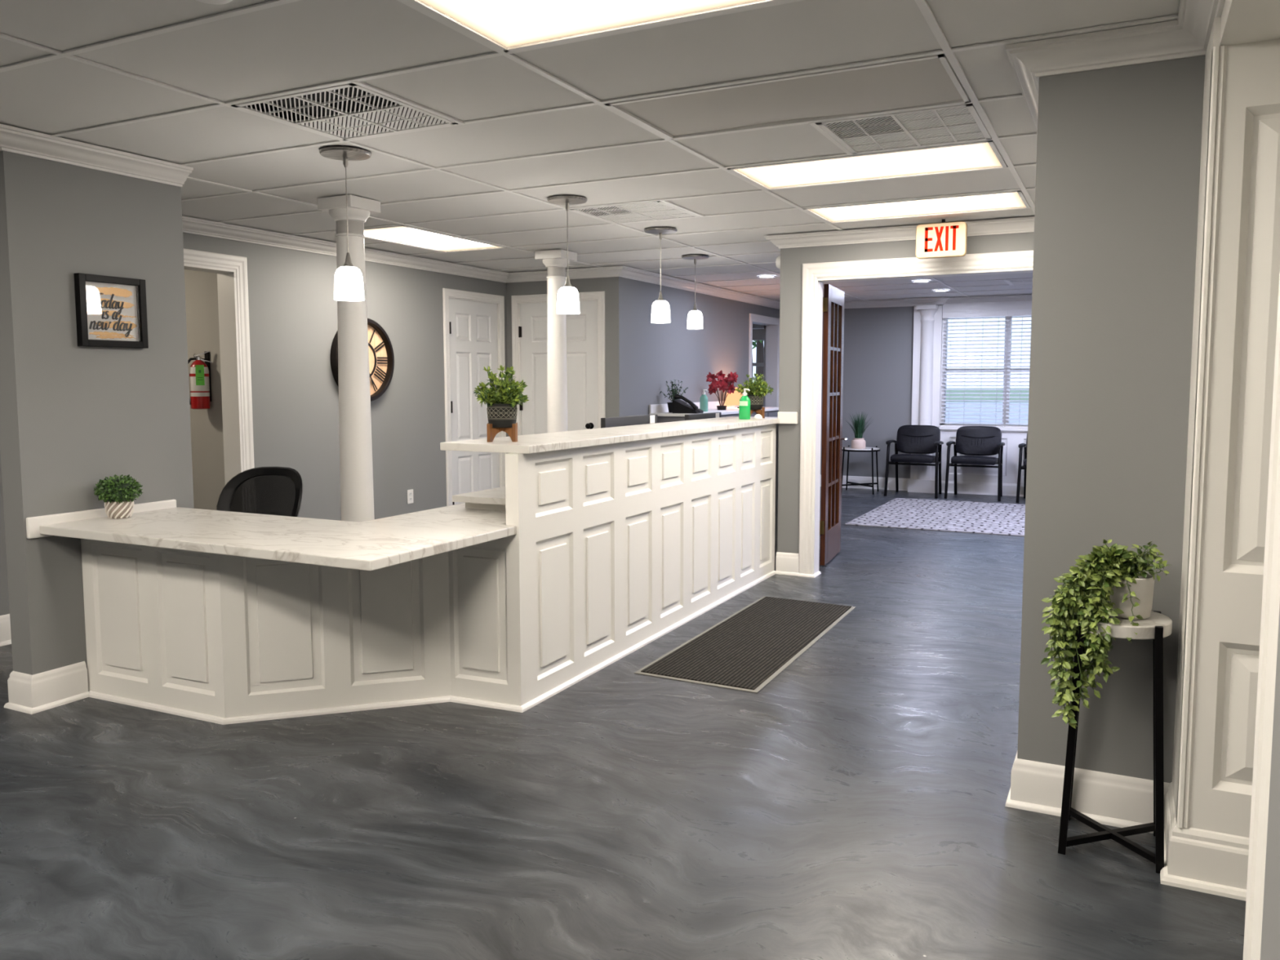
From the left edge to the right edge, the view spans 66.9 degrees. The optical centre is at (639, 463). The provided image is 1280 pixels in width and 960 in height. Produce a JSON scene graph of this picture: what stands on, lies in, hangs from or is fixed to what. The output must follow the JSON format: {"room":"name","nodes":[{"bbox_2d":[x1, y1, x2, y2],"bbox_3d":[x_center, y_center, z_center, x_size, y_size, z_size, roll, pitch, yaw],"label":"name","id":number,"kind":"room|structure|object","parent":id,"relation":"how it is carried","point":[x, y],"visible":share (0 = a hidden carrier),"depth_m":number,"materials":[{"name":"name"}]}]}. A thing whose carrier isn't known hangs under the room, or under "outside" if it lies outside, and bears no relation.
{"room":"lobby","nodes":[
{"label":"lobby","id":0,"kind":"room"},
{"bbox_2d":[0,151,194,680],"bbox_3d":[-2.449,-0.302,4.401,0.135,2.648,0.826,2,5,27],"label":"wall","id":1,"kind":"structure","parent":0,"point":[73,417],"depth_m":4.21,"materials":[{"name":"grey paint"}]},
{"bbox_2d":[4,661,88,714],"bbox_3d":[-2.447,0.939,4.506,0.195,0.157,0.886,2,5,27],"label":"baseboard","id":2,"kind":"structure","parent":1,"relation":"attached to","point":[29,694],"depth_m":4.15,"materials":[{"name":"white paint"}]},
{"bbox_2d":[0,124,193,186],"bbox_3d":[-2.471,-1.337,4.272,0.319,0.082,0.918,2,5,27],"label":"trim","id":3,"kind":"structure","parent":1,"relation":"attached to","point":[12,139],"depth_m":4.19,"materials":[{"name":"white paint"}]},
{"bbox_2d":[73,272,148,348],"bbox_3d":[-2.366,-0.680,4.346,0.035,0.314,0.320,2,5,27],"label":"framed picture","id":4,"kind":"object","parent":1,"relation":"attached to","point":[111,311],"visible":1,"depth_m":4.34,"materials":[{"name":"black metal"}]},
{"bbox_2d":[184,269,225,510],"bbox_3d":[-5.563,-0.273,4.122,2.750,2.648,7.390,2,5,27],"label":"wall","id":5,"kind":"structure","parent":0,"point":[201,287],"depth_m":6.83,"materials":[{"name":"grey paint"}]},
{"bbox_2d":[187,351,212,408],"bbox_3d":[-3.067,-0.582,6.739,0.180,0.403,0.131,-2,5,-24],"label":"fire extinguisher","id":6,"kind":"object","parent":5,"relation":"attached to","point":[200,388],"visible":0.97,"depth_m":6.70,"materials":[{"name":"red metal"}]},
{"bbox_2d":[0,231,508,615],"bbox_3d":[-3.675,-0.322,4.660,0.140,2.648,10.450,2,5,27],"label":"wall","id":7,"kind":"structure","parent":0,"point":[293,321],"depth_m":7.20,"materials":[{"name":"grey paint"}]},
{"bbox_2d":[0,613,11,646],"bbox_3d":[-3.781,0.954,4.362,0.030,0.157,9.350,2,5,27],"label":"baseboard","id":8,"kind":"structure","parent":7,"relation":"attached to","point":[5,623],"depth_m":5.16,"materials":[{"name":"white paint"}]},
{"bbox_2d":[183,248,254,484],"bbox_3d":[-2.919,-0.238,6.169,0.168,2.223,0.989,2,5,27],"label":"trim","id":9,"kind":"structure","parent":7,"relation":"attached to","point":[231,271],"depth_m":6.48,"materials":[{"name":"white paint"}]},
{"bbox_2d":[330,318,394,401],"bbox_3d":[-2.132,-0.800,7.480,0.062,0.644,0.644,2,5,27],"label":"wall clock","id":10,"kind":"object","parent":7,"relation":"attached to","point":[381,356],"visible":0.36,"depth_m":7.62,"materials":[{"name":"brown metal"}]},
{"bbox_2d":[182,215,604,283],"bbox_3d":[-3.105,-1.343,4.364,1.070,0.082,10.310,2,5,27],"label":"trim","id":11,"kind":"structure","parent":7,"relation":"attached to","point":[190,225],"depth_m":7.48,"materials":[{"name":"white paint"}]},
{"bbox_2d":[407,488,413,503],"bbox_3d":[-1.911,0.274,8.067,0.009,0.115,0.070,2,5,27],"label":"wall outlet","id":12,"kind":"object","parent":7,"relation":"attached to","point":[410,492],"visible":1,"depth_m":8.06,"materials":[{"name":"white paint"}]},
{"bbox_2d":[442,288,506,506],"bbox_3d":[-1.546,-0.456,8.872,0.148,2.197,0.905,2,5,27],"label":"door","id":13,"kind":"structure","parent":7,"relation":"in","point":[473,322],"depth_m":8.77,"materials":[{"name":"white paint"}]},
{"bbox_2d":[506,276,626,436],"bbox_3d":[-0.759,-0.703,9.104,1.350,2.648,0.140,2,5,27],"label":"wall","id":14,"kind":"structure","parent":0,"point":[614,287],"depth_m":8.77,"materials":[{"name":"grey paint"}]},
{"bbox_2d":[511,291,605,435],"bbox_3d":[-0.746,-0.477,9.078,1.000,2.202,0.190,2,5,27],"label":"door","id":15,"kind":"structure","parent":14,"relation":"in","point":[585,330],"depth_m":8.99,"materials":[{"name":"white paint"}]},
{"bbox_2d":[0,0,1180,301],"bbox_3d":[-0.004,-1.643,5.449,11.600,0.321,15.550,2,5,27],"label":"ceiling","id":16,"kind":"structure","parent":0,"point":[162,80],"depth_m":3.67,"materials":[{"name":"white tile"}]},
{"bbox_2d":[195,0,232,4],"bbox_3d":[-1.098,-1.207,2.471,0.136,0.043,0.136,2,5,27],"label":"smoke detector","id":17,"kind":"object","parent":16,"relation":"attached to","point":[209,2],"visible":1,"depth_m":2.50,"materials":[{"name":"white plastic"}]},
{"bbox_2d":[231,83,457,141],"bbox_3d":[-1.115,-1.360,3.702,0.590,0.057,0.582,2,5,27],"label":"ceiling vent","id":18,"kind":"object","parent":16,"relation":"in","point":[350,111],"visible":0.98,"depth_m":3.73,"materials":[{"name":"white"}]},
{"bbox_2d":[319,146,371,301],"bbox_3d":[-1.311,-1.061,4.341,0.222,0.648,0.222,2,5,27],"label":"pendant lamp","id":19,"kind":"object","parent":16,"relation":"hanging from","point":[348,281],"visible":1,"depth_m":4.31,"materials":[{"name":"white glass"}]},
{"bbox_2d":[364,224,506,252],"bbox_3d":[-1.537,-1.663,6.971,0.578,0.113,1.188,2,5,27],"label":"ceiling light","id":20,"kind":"object","parent":16,"relation":"attached to","point":[393,234],"visible":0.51,"depth_m":6.98,"materials":[{"name":"white plastic"}]},
{"bbox_2d":[547,195,586,314],"bbox_3d":[-0.407,-1.165,5.453,0.222,0.632,0.222,2,5,27],"label":"pendant lamp","id":21,"kind":"object","parent":16,"relation":"hanging from","point":[567,300],"visible":1,"depth_m":5.42,"materials":[{"name":"white glass"}]},
{"bbox_2d":[406,0,787,52],"bbox_3d":[-0.007,-1.284,2.466,1.204,0.113,0.578,2,5,27],"label":"ceiling light","id":22,"kind":"object","parent":16,"relation":"attached to","point":[507,25],"visible":1,"depth_m":2.71,"materials":[{"name":"white plastic"}]},
{"bbox_2d":[570,200,700,223],"bbox_3d":[-0.020,-1.546,5.875,0.590,0.057,0.582,2,5,27],"label":"ceiling vent","id":23,"kind":"object","parent":16,"relation":"in","point":[650,211],"visible":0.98,"depth_m":5.88,"materials":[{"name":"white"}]},
{"bbox_2d":[644,227,677,323],"bbox_3d":[0.140,-1.266,6.556,0.222,0.618,0.222,2,5,27],"label":"pendant lamp","id":24,"kind":"object","parent":16,"relation":"hanging from","point":[660,312],"visible":1,"depth_m":6.52,"materials":[{"name":"white glass"}]},
{"bbox_2d":[681,254,708,328],"bbox_3d":[0.453,-1.402,7.952,0.222,0.584,0.222,2,5,27],"label":"pendant lamp","id":25,"kind":"object","parent":16,"relation":"hanging from","point":[695,318],"visible":1,"depth_m":7.92,"materials":[{"name":"white glass"}]},
{"bbox_2d":[757,275,776,278],"bbox_3d":[1.236,-1.825,9.451,0.184,0.011,0.184,2,5,27],"label":"recessed light","id":26,"kind":"object","parent":16,"relation":"in","point":[759,276],"visible":1,"depth_m":9.42,"materials":[{"name":"white plastic"}]},
{"bbox_2d":[605,53,970,139],"bbox_3d":[0.540,-1.372,3.552,1.204,0.124,0.578,2,5,27],"label":"tile","id":27,"kind":"object","parent":16,"relation":"attached to","point":[930,81],"visible":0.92,"depth_m":3.49,"materials":[{"name":"white"}]},
{"bbox_2d":[727,140,1007,190],"bbox_3d":[1.087,-1.470,4.638,1.204,0.113,0.578,2,5,27],"label":"ceiling light","id":28,"kind":"object","parent":16,"relation":"attached to","point":[980,155],"visible":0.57,"depth_m":4.64,"materials":[{"name":"white plastic"}]},
{"bbox_2d":[815,103,991,154],"bbox_3d":[1.090,-1.385,3.959,0.590,0.057,0.582,2,5,27],"label":"ceiling vent","id":29,"kind":"object","parent":16,"relation":"in","point":[961,123],"visible":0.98,"depth_m":3.95,"materials":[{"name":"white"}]},
{"bbox_2d":[803,190,1030,223],"bbox_3d":[1.635,-1.563,5.725,1.204,0.113,0.578,2,5,27],"label":"ceiling light","id":30,"kind":"object","parent":16,"relation":"attached to","point":[1010,200],"visible":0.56,"depth_m":5.71,"materials":[{"name":"white plastic"}]},
{"bbox_2d":[911,280,930,282],"bbox_3d":[2.880,-1.867,9.919,0.184,0.011,0.184,2,5,27],"label":"recessed light","id":31,"kind":"object","parent":16,"relation":"in","point":[913,281],"visible":1,"depth_m":9.90,"materials":[{"name":"white"}]},
{"bbox_2d":[915,218,967,258],"bbox_3d":[1.908,-1.425,6.134,0.307,0.238,0.057,2,5,27],"label":"exit sign","id":32,"kind":"object","parent":16,"relation":"hanging from","point":[949,239],"visible":1,"depth_m":6.11,"materials":[{"name":"beige plastic"}]},
{"bbox_2d":[933,288,950,291],"bbox_3d":[3.404,-1.955,10.948,0.184,0.011,0.184,2,5,27],"label":"recessed light","id":33,"kind":"object","parent":16,"relation":"in","point":[940,290],"visible":1,"depth_m":10.90,"materials":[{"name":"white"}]},
{"bbox_2d":[1006,277,1032,284],"bbox_3d":[4.101,-1.897,9.934,0.590,0.057,0.582,2,5,27],"label":"ceiling vent","id":34,"kind":"object","parent":16,"relation":"in","point":[1015,282],"visible":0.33,"depth_m":10.00,"materials":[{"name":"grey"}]},
{"bbox_2d":[0,486,1245,959],"bbox_3d":[-0.007,0.976,5.657,11.400,0.120,15.320,2,5,27],"label":"floor","id":35,"kind":"structure","parent":0,"point":[851,806],"depth_m":3.08,"materials":[{"name":"grey concrete"}]},
{"bbox_2d":[216,466,302,516],"bbox_3d":[-2.129,0.491,5.315,0.551,0.910,0.555,2,5,27],"label":"office chair","id":36,"kind":"object","parent":35,"relation":"on","point":[271,491],"visible":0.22,"depth_m":5.45,"materials":[{"name":"black plastic"}]},
{"bbox_2d":[80,534,520,724],"bbox_3d":[-1.491,0.679,4.029,1.966,0.753,0.539,0,5,3],"label":"reception desk","id":37,"kind":"object","parent":35,"relation":"on","point":[223,639],"visible":0.8,"depth_m":4.11,"materials":[{"name":"white paint"}]},
{"bbox_2d":[26,499,516,571],"bbox_3d":[-1.342,0.235,4.450,1.838,0.090,1.814,2,5,27],"label":"countertop","id":38,"kind":"structure","parent":37,"relation":"on","point":[374,544],"depth_m":3.90,"materials":[{"name":"stone"}]},
{"bbox_2d":[93,474,142,519],"bbox_3d":[-2.317,0.144,4.306,0.204,0.194,0.193,2,5,27],"label":"boxwood plant","id":39,"kind":"object","parent":38,"relation":"on","point":[117,493],"visible":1,"depth_m":4.26,"materials":[{"name":"green plant"}]},
{"bbox_2d":[317,194,381,522],"bbox_3d":[-1.628,-0.279,5.535,0.260,2.407,0.260,2,5,27],"label":"column","id":40,"kind":"structure","parent":35,"relation":"on","point":[357,492],"depth_m":5.45,"materials":[{"name":"white paint"}]},
{"bbox_2d":[452,486,506,511],"bbox_3d":[0.123,0.450,6.063,0.460,0.860,3.560,2,5,27],"label":"countertop","id":41,"kind":"structure","parent":35,"relation":"on","point":[494,499],"depth_m":4.53,"materials":[{"name":"stone"}]},
{"bbox_2d":[600,413,657,427],"bbox_3d":[-0.023,-0.124,5.992,0.170,0.340,0.710,2,5,27],"label":"computer monitor","id":42,"kind":"object","parent":41,"relation":"on","point":[607,422],"visible":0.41,"depth_m":5.94,"materials":[{"name":"grey plastic"}]},
{"bbox_2d":[684,412,720,420],"bbox_3d":[0.497,-0.195,7.027,0.170,0.340,0.610,2,5,27],"label":"computer monitor","id":43,"kind":"object","parent":41,"relation":"on","point":[712,415],"visible":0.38,"depth_m":6.98,"materials":[{"name":"grey plastic"}]},
{"bbox_2d":[534,248,577,432],"bbox_3d":[-0.658,-0.466,7.726,0.260,2.407,0.260,2,5,27],"label":"column","id":44,"kind":"structure","parent":35,"relation":"on","point":[555,261],"depth_m":7.62,"materials":[{"name":"white paint"}]},
{"bbox_2d":[505,423,776,712],"bbox_3d":[0.212,0.378,5.538,0.083,1.091,3.325,2,5,27],"label":"panel","id":45,"kind":"object","parent":35,"relation":"on","point":[622,545],"visible":0.98,"depth_m":4.97,"materials":[{"name":"white paint"}]},
{"bbox_2d":[440,411,797,453],"bbox_3d":[0.178,-0.221,5.680,0.603,0.085,3.540,2,5,27],"label":"countertop","id":46,"kind":"structure","parent":45,"relation":"on","point":[557,441],"depth_m":4.87,"materials":[{"name":"stone"}]},
{"bbox_2d":[472,364,528,442],"bbox_3d":[-0.623,-0.272,4.340,0.251,0.342,0.239,-1,5,-8],"label":"potted plant","id":47,"kind":"object","parent":46,"relation":"on","point":[502,399],"visible":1,"depth_m":4.28,"materials":[{"name":"green plant"}]},
{"bbox_2d":[738,388,750,419],"bbox_3d":[0.736,-0.420,6.803,0.084,0.216,0.056,2,5,27],"label":"sanitizer bottle","id":48,"kind":"object","parent":46,"relation":"on","point":[744,401],"visible":1,"depth_m":6.78,"materials":[{"name":"green plastic"}]},
{"bbox_2d":[734,373,774,417],"bbox_3d":[0.827,-0.494,7.025,0.267,0.326,0.254,3,6,32],"label":"potted plant","id":49,"kind":"object","parent":46,"relation":"on","point":[757,388],"visible":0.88,"depth_m":6.98,"materials":[{"name":"green plant"}]},
{"bbox_2d":[754,413,762,418],"bbox_3d":[0.845,-0.339,6.929,0.062,0.033,0.062,2,5,27],"label":"bell","id":50,"kind":"object","parent":46,"relation":"on","point":[757,415],"visible":1,"depth_m":6.91,"materials":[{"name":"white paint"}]},
{"bbox_2d":[648,400,778,422],"bbox_3d":[0.925,-0.075,10.404,0.533,1.170,2.670,2,5,27],"label":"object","id":51,"kind":"object","parent":35,"relation":"on","point":[664,415],"visible":0.12,"depth_m":9.66,"materials":[{"name":"grey"}]},
{"bbox_2d":[659,378,688,413],"bbox_3d":[0.366,-0.661,9.445,0.264,0.327,0.262,-4,6,-39],"label":"potted plant","id":52,"kind":"object","parent":51,"relation":"on","point":[674,391],"visible":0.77,"depth_m":9.43,"materials":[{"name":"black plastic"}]},
{"bbox_2d":[672,394,703,413],"bbox_3d":[0.464,-0.574,9.247,0.278,0.186,0.209,2,5,27],"label":"desk phone","id":53,"kind":"object","parent":51,"relation":"on","point":[679,406],"visible":1,"depth_m":9.21,"materials":[{"name":"black plastic"}]},
{"bbox_2d":[699,389,707,411],"bbox_3d":[0.643,-0.634,9.729,0.087,0.224,0.058,2,5,27],"label":"soap bottle","id":54,"kind":"object","parent":51,"relation":"on","point":[704,398],"visible":0.9,"depth_m":9.71,"materials":[{"name":"teal plastic"}]},
{"bbox_2d":[706,369,737,409],"bbox_3d":[0.866,-0.779,10.249,0.367,0.424,0.155,2,5,27],"label":"flowers","id":55,"kind":"object","parent":51,"relation":"on","point":[723,383],"visible":1,"depth_m":10.23,"materials":[{"name":"red plant"}]},
{"bbox_2d":[724,386,742,408],"bbox_3d":[1.171,-0.741,10.913,0.330,0.235,0.330,2,5,27],"label":"table lamp","id":56,"kind":"object","parent":51,"relation":"on","point":[732,399],"visible":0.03,"depth_m":10.81,"materials":[{"name":"beige fabric"}]},
{"bbox_2d":[634,595,856,693],"bbox_3d":[0.663,0.940,5.305,0.628,0.009,1.870,2,5,27],"label":"floor mat","id":57,"kind":"object","parent":35,"relation":"on","point":[747,650],"visible":1,"depth_m":5.09,"materials":[{"name":"grey rubber"}]},
{"bbox_2d":[841,445,879,494],"bbox_3d":[2.758,0.073,12.149,0.488,0.576,0.488,2,5,27],"label":"side table","id":58,"kind":"object","parent":35,"relation":"on","point":[849,448],"visible":0.81,"depth_m":12.04,"materials":[{"name":"metal"}]},
{"bbox_2d":[851,437,866,448],"bbox_3d":[2.721,-0.254,12.072,0.176,0.128,0.176,2,5,27],"label":"pot","id":59,"kind":"object","parent":58,"relation":"on","point":[857,442],"depth_m":12.00,"materials":[{"name":"beige ceramic"}]},
{"bbox_2d":[844,412,873,448],"bbox_3d":[2.725,-0.420,12.049,0.400,0.462,0.457,0,5,-1],"label":"potted grass","id":60,"kind":"object","parent":58,"relation":"on","point":[858,442],"depth_m":12.01,"materials":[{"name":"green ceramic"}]},
{"bbox_2d":[884,425,943,498],"bbox_3d":[3.360,-0.037,11.825,0.634,0.853,0.533,2,5,27],"label":"chair","id":61,"kind":"object","parent":35,"relation":"on","point":[916,439],"visible":1,"depth_m":11.85,"materials":[{"name":"black leather"}]},
{"bbox_2d":[844,497,1025,536],"bbox_3d":[4.041,0.561,9.697,3.408,0.011,2.350,2,5,27],"label":"area rug","id":62,"kind":"object","parent":35,"relation":"on","point":[967,517],"visible":0.44,"depth_m":9.91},
{"bbox_2d":[944,426,1004,501],"bbox_3d":[4.005,-0.015,11.547,0.634,0.853,0.533,2,5,27],"label":"chair","id":63,"kind":"object","parent":35,"relation":"on","point":[970,440],"visible":1,"depth_m":11.57,"materials":[{"name":"black leather"}]},
{"bbox_2d":[1015,432,1027,502],"bbox_3d":[4.693,0.020,11.125,0.634,0.853,0.533,2,5,27],"label":"chair","id":64,"kind":"object","parent":35,"relation":"on","point":[1020,446],"visible":0.28,"depth_m":11.06,"materials":[{"name":"black metal"}]},
{"bbox_2d":[1057,606,1172,873],"bbox_3d":[1.417,0.797,2.890,0.277,0.701,0.274,2,5,27],"label":"plant stand","id":65,"kind":"object","parent":35,"relation":"on","point":[1157,626],"visible":0.68,"depth_m":2.81,"materials":[{"name":"metal"}]},
{"bbox_2d":[1040,538,1168,728],"bbox_3d":[1.350,0.490,2.818,0.352,0.546,0.196,0,5,0],"label":"trailing plant","id":66,"kind":"object","parent":65,"relation":"on","point":[1114,579],"visible":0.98,"depth_m":2.80,"materials":[{"name":"green plant"}]},
{"bbox_2d":[626,278,779,416],"bbox_3d":[0.847,-0.862,10.948,0.140,2.648,4.610,2,5,27],"label":"wall","id":67,"kind":"structure","parent":0,"point":[657,353],"depth_m":9.88,"materials":[{"name":"grey paint"}]},
{"bbox_2d":[600,265,779,309],"bbox_3d":[0.834,-1.890,10.737,0.232,0.082,4.842,2,5,27],"label":"trim","id":68,"kind":"structure","parent":67,"relation":"attached to","point":[622,271],"depth_m":9.78,"materials":[{"name":"white paint"}]},
{"bbox_2d":[748,313,779,406],"bbox_3d":[1.508,-0.753,12.270,0.168,2.205,1.130,2,5,27],"label":"trim","id":69,"kind":"structure","parent":67,"relation":"attached to","point":[772,324],"depth_m":12.63,"materials":[{"name":"white paint"}]},
{"bbox_2d":[716,405,726,409],"bbox_3d":[0.866,-0.591,10.271,0.110,0.046,0.110,2,5,27],"label":"pot","id":70,"kind":"object","parent":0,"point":[719,407],"depth_m":10.23,"materials":[{"name":"brown metal"}]},
{"bbox_2d":[774,423,778,565],"bbox_3d":[1.214,0.192,7.575,0.190,1.115,0.690,2,5,27],"label":"wall","id":71,"kind":"structure","parent":0,"point":[777,424],"depth_m":7.28,"materials":[{"name":"grey paint"}]},
{"bbox_2d":[777,231,1034,553],"bbox_3d":[1.893,-0.492,6.551,1.950,2.648,0.120,2,5,27],"label":"wall","id":72,"kind":"structure","parent":0,"point":[792,260],"depth_m":6.86,"materials":[{"name":"grey paint"}]},
{"bbox_2d":[775,256,780,269],"bbox_3d":[1.001,-1.436,6.920,0.044,0.090,0.090,2,5,27],"label":"emergency light","id":73,"kind":"object","parent":72,"relation":"attached to","point":[778,259],"depth_m":6.89,"materials":[{"name":"white paint"}]},
{"bbox_2d":[775,551,799,575],"bbox_3d":[1.063,0.723,6.989,0.173,0.157,0.030,2,5,27],"label":"baseboard","id":74,"kind":"structure","parent":72,"relation":"attached to","point":[786,563],"depth_m":6.99,"materials":[{"name":"white paint"}]},
{"bbox_2d":[819,284,848,565],"bbox_3d":[1.466,-0.302,7.497,0.152,2.088,0.707,2,5,27],"label":"door","id":75,"kind":"structure","parent":72,"relation":"in","point":[833,297],"depth_m":7.43,"materials":[{"name":"brown wood"}]},
{"bbox_2d":[764,216,1034,248],"bbox_3d":[1.830,-1.528,6.442,2.042,0.082,0.212,2,5,27],"label":"trim","id":76,"kind":"structure","parent":72,"relation":"attached to","point":[1020,224],"depth_m":6.48,"materials":[{"name":"white paint"}]},
{"bbox_2d":[797,250,1033,577],"bbox_3d":[2.007,-0.267,6.494,1.888,2.209,0.163,2,5,27],"label":"trim","id":77,"kind":"structure","parent":72,"relation":"attached to","point":[814,274],"depth_m":6.78,"materials":[{"name":"white paint"}]},
{"bbox_2d":[820,294,1013,478],"bbox_3d":[3.405,-0.983,12.317,11.400,2.648,0.140,2,5,27],"label":"wall","id":78,"kind":"structure","parent":0,"point":[878,342],"depth_m":12.43,"materials":[{"name":"grey paint"}]},
{"bbox_2d":[751,323,765,406],"bbox_3d":[1.304,-1.210,13.311,1.120,1.540,0.180,2,5,27],"label":"window","id":79,"kind":"structure","parent":78,"relation":"in","point":[758,331],"depth_m":13.09,"materials":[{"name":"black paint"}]},
{"bbox_2d":[752,328,764,340],"bbox_3d":[1.306,-1.761,13.268,0.840,0.155,0.040,2,5,27],"label":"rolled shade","id":80,"kind":"object","parent":79,"relation":"attached to","point":[757,333],"depth_m":13.10,"materials":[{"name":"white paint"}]},
{"bbox_2d":[820,474,909,490],"bbox_3d":[2.690,0.237,12.686,1.680,0.157,0.030,2,5,27],"label":"baseboard","id":81,"kind":"structure","parent":78,"relation":"attached to","point":[903,482],"depth_m":12.51,"materials":[{"name":"white paint"}]},
{"bbox_2d":[904,297,949,493],"bbox_3d":[3.554,-0.841,12.067,0.524,2.407,0.192,2,5,27],"label":"column","id":82,"kind":"structure","parent":78,"relation":"attached to","point":[927,315],"depth_m":12.05,"materials":[{"name":"white paint"}]},
{"bbox_2d":[844,294,1031,308],"bbox_3d":[5.121,-1.940,11.240,7.160,0.082,0.092,2,5,27],"label":"trim","id":83,"kind":"structure","parent":78,"relation":"attached to","point":[890,303],"depth_m":11.88,"materials":[{"name":"white paint"}]},
{"bbox_2d":[939,429,1027,496],"bbox_3d":[4.972,0.011,11.503,2.760,0.800,0.054,2,5,27],"label":"trim","id":84,"kind":"structure","parent":78,"relation":"attached to","point":[970,480],"depth_m":11.87,"materials":[{"name":"white paint"}]},
{"bbox_2d":[937,315,1029,431],"bbox_3d":[4.995,-1.102,11.460,2.840,1.445,0.180,2,5,27],"label":"window","id":85,"kind":"structure","parent":78,"relation":"in","point":[1007,319],"depth_m":11.80,"materials":[{"name":"white paint"}]},
{"bbox_2d":[940,310,1007,427],"bbox_3d":[4.077,-1.152,11.851,0.753,1.407,0.065,2,5,27],"label":"window blind","id":86,"kind":"object","parent":85,"relation":"attached to","point":[997,313],"visible":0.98,"depth_m":11.84,"materials":[{"name":"white paint"}]},
{"bbox_2d":[1004,309,1031,427],"bbox_3d":[4.968,-1.116,11.405,1.238,1.407,0.065,2,5,27],"label":"window blind","id":87,"kind":"object","parent":85,"relation":"attached to","point":[1024,313],"visible":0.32,"depth_m":11.62,"materials":[{"name":"white paint"}]},
{"bbox_2d":[942,300,1031,312],"bbox_3d":[4.974,-1.870,11.355,2.760,0.103,0.030,2,5,27],"label":"trim","id":88,"kind":"structure","parent":78,"relation":"attached to","point":[1008,305],"depth_m":11.72,"materials":[{"name":"white paint"}]},
{"bbox_2d":[1017,55,1205,782],"bbox_3d":[2.574,-0.313,4.426,1.180,2.648,3.620,2,5,27],"label":"wall pillar","id":89,"kind":"structure","parent":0,"point":[1117,165],"depth_m":2.97,"materials":[{"name":"grey paint"}]},
{"bbox_2d":[1004,749,1169,833],"bbox_3d":[2.228,0.915,4.689,0.475,0.157,3.650,2,5,27],"label":"baseboard","id":90,"kind":"structure","parent":89,"relation":"attached to","point":[1110,799],"depth_m":3.08,"materials":[{"name":"white paint"}]},
{"bbox_2d":[1004,0,1225,134],"bbox_3d":[0.832,-1.132,1.786,0.552,0.082,9.220,2,5,27],"label":"trim","id":91,"kind":"structure","parent":89,"relation":"attached to","point":[1187,36],"depth_m":2.85,"materials":[{"name":"white paint"}]},
{"bbox_2d":[1219,0,1279,959],"bbox_3d":[0.620,0.062,0.036,0.720,2.648,6.010,2,5,27],"label":"wall","id":92,"kind":"structure","parent":0,"point":[1270,935],"depth_m":1.29,"materials":[{"name":"grey paint"}]},
{"bbox_2d":[1160,16,1279,901],"bbox_3d":[2.000,0.012,2.509,1.069,2.325,0.359,2,5,27],"label":"trim","id":93,"kind":"structure","parent":92,"relation":"attached to","point":[1208,797],"depth_m":2.58,"materials":[{"name":"white paint"}]},
{"bbox_2d":[1243,271,1279,959],"bbox_3d":[0.863,0.113,1.310,0.020,2.330,0.110,2,5,27],"label":"trim","id":94,"kind":"structure","parent":92,"relation":"attached to","point":[1271,579],"depth_m":1.33,"materials":[{"name":"white paint"}]},
{"bbox_2d":[1275,27,1279,39],"bbox_3d":[1.729,-0.077,1.660,1.000,2.648,1.520,2,5,27],"label":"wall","id":95,"kind":"structure","parent":0,"point":[1277,36],"depth_m":2.42,"materials":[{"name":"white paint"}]},
{"label":"outside","id":96,"kind":"structure","parent":0,"visible":0},
{"bbox_2d":[945,401,1028,424],"bbox_3d":[43.267,-8.585,119.325,150.000,0.100,227.360,2,5,27],"label":"ground","id":97,"kind":"structure","parent":96,"point":[975,402],"depth_m":47.27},
{"bbox_2d":[752,340,764,406],"bbox_3d":[2.736,-2.953,22.544,3.030,5.156,3.101,2,5,27],"label":"tree","id":98,"kind":"object","parent":97,"relation":"on","point":[760,347],"visible":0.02,"depth_m":22.44,"materials":[{"name":"green plant"}]},
{"bbox_2d":[946,387,1029,402],"bbox_3d":[57.255,-11.041,147.083,150.000,0.060,165.000,2,5,27],"label":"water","id":99,"kind":"structure","parent":97,"relation":"on","point":[947,391],"depth_m":99.41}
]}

